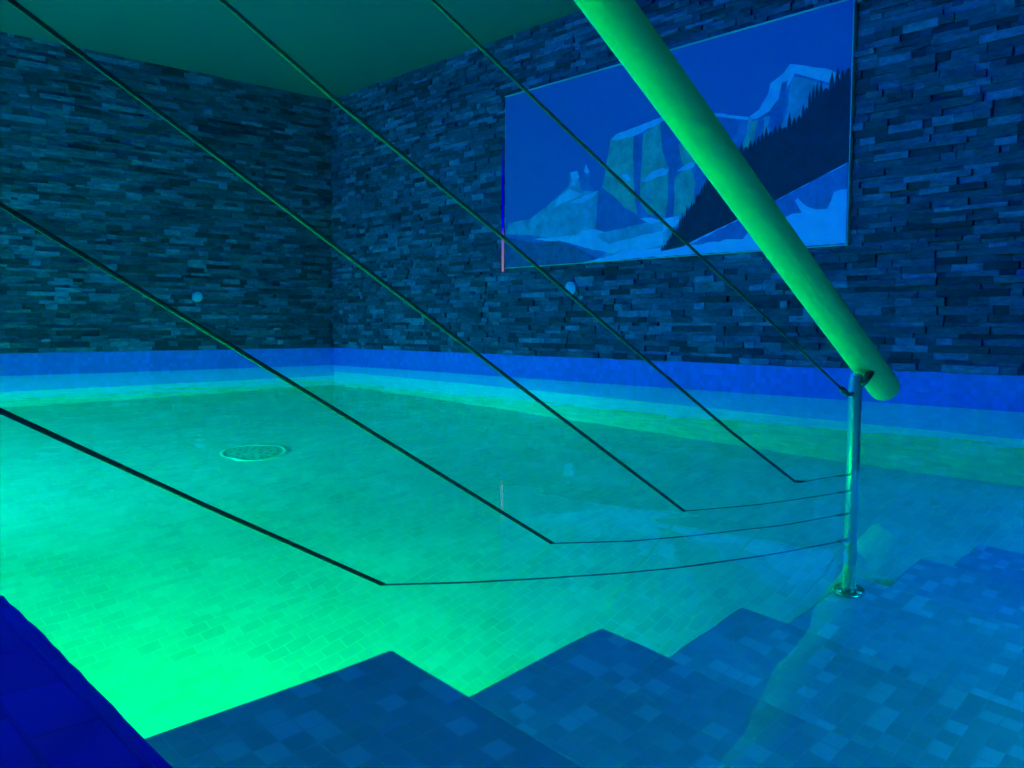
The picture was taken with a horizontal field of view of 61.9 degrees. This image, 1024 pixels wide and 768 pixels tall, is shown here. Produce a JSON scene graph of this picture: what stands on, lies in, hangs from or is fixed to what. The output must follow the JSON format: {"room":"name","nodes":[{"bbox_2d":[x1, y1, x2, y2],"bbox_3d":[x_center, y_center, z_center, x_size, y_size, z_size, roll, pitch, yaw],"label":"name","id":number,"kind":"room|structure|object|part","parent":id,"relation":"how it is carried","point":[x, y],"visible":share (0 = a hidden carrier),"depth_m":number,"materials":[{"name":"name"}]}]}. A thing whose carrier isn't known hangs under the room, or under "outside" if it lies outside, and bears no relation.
{"room":"spa","nodes":[
{"label":"spa","id":0,"kind":"room"},
{"bbox_2d":[0,596,172,767],"bbox_3d":[-1.938,0.241,0.818,2.131,0.079,6.981,-3,5,-43],"label":"pool deck","id":1,"kind":"object","parent":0,"point":[51,716],"visible":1,"depth_m":0.58,"materials":[{"name":"tile"}]},
{"bbox_2d":[0,31,334,352],"bbox_3d":[-3.216,-1.023,4.372,5.216,1.747,0.134,-3,5,-43],"label":"wall","id":2,"kind":"structure","parent":0,"point":[82,158],"depth_m":5.25,"materials":[{"name":"stone"}]},
{"bbox_2d":[0,347,333,375],"bbox_3d":[-3.229,-0.083,4.442,5.209,0.138,0.113,-3,5,-43],"label":"trim","id":3,"kind":"structure","parent":2,"relation":"attached to","point":[38,363],"depth_m":5.29,"materials":[{"name":"tile"}]},
{"bbox_2d":[192,292,202,301],"bbox_3d":[-2.010,-0.555,5.456,0.065,0.065,0.024,-3,5,-43],"label":"light","id":4,"kind":"object","parent":2,"relation":"attached to","point":[197,296],"depth_m":5.45,"materials":[{"name":"blue plastic"}]},
{"bbox_2d":[0,0,580,100],"bbox_3d":[-0.804,-1.762,1.736,5.427,0.106,7.192,-3,5,-43],"label":"ceiling","id":5,"kind":"structure","parent":0,"point":[348,46],"depth_m":4.62,"materials":[{"name":"grey paint"}]},
{"bbox_2d":[0,365,1023,767],"bbox_3d":[-0.714,0.154,1.957,4.952,0.001,6.981,-3,5,-43],"label":"pool water","id":6,"kind":"object","parent":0,"point":[872,616],"visible":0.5,"depth_m":1.00,"materials":[{"name":"liquid"}]},
{"bbox_2d":[329,0,1023,374],"bbox_3d":[1.127,-0.955,3.601,0.135,1.747,6.981,-3,5,-43],"label":"wall","id":7,"kind":"structure","parent":0,"point":[931,269],"depth_m":3.76,"materials":[{"name":"stone"}]},
{"bbox_2d":[502,140,503,271],"bbox_3d":[-0.050,-0.989,4.756,0.013,0.720,0.013,-3,5,-43],"label":"light strip","id":8,"kind":"object","parent":7,"relation":"attached to","point":[502,140],"visible":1,"depth_m":4.75,"materials":[{"name":"white plastic"}]},
{"bbox_2d":[565,281,577,294],"bbox_3d":[0.307,-0.494,4.428,0.024,0.074,0.074,-3,5,-43],"label":"light","id":9,"kind":"object","parent":7,"relation":"attached to","point":[570,286],"depth_m":4.41,"materials":[{"name":"blue plastic"}]},
{"bbox_2d":[334,347,1023,411],"bbox_3d":[1.131,-0.015,3.673,0.113,0.138,6.981,-3,5,-43],"label":"trim","id":10,"kind":"structure","parent":7,"relation":"attached to","point":[1002,392],"depth_m":3.83,"materials":[{"name":"tile"}]},
{"bbox_2d":[505,0,856,268],"bbox_3d":[0.641,-1.061,4.023,0.026,0.945,1.976,-3,5,-43],"label":"picture","id":11,"kind":"object","parent":7,"relation":"attached to","point":[781,89],"visible":0.88,"depth_m":3.85,"materials":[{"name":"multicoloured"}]},
{"bbox_3d":[-0.720,1.841,2.073,4.952,0.930,6.981,-3,5,-43],"label":"floor","id":12,"kind":"structure","parent":0,"visible":0},
{"bbox_3d":[1.231,1.336,0.726,2.310,1.697,2.389,-3,5,-43],"label":"stairs","id":13,"kind":"structure","parent":12,"relation":"on","visible":0},
{"bbox_2d":[0,0,899,585],"bbox_3d":[-0.045,-0.168,1.022,2.342,2.430,0.064,-3,5,-43],"label":"handrail","id":14,"kind":"object","parent":13,"relation":"on","point":[623,25],"visible":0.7,"depth_m":1.23,"materials":[{"name":"green metal"}]},
{"bbox_3d":[-0.043,-0.647,0.990,2.342,1.469,0.064,-3,5,-43],"label":"rail","id":15,"kind":"part","parent":14,"relation":"part of","materials":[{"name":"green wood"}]},
{"bbox_3d":[0.692,0.489,1.760,0.026,1.024,0.026,-3,5,-43],"label":"post","id":16,"kind":"part","parent":14,"relation":"part of","materials":[{"name":"silver metal"}]}
]}

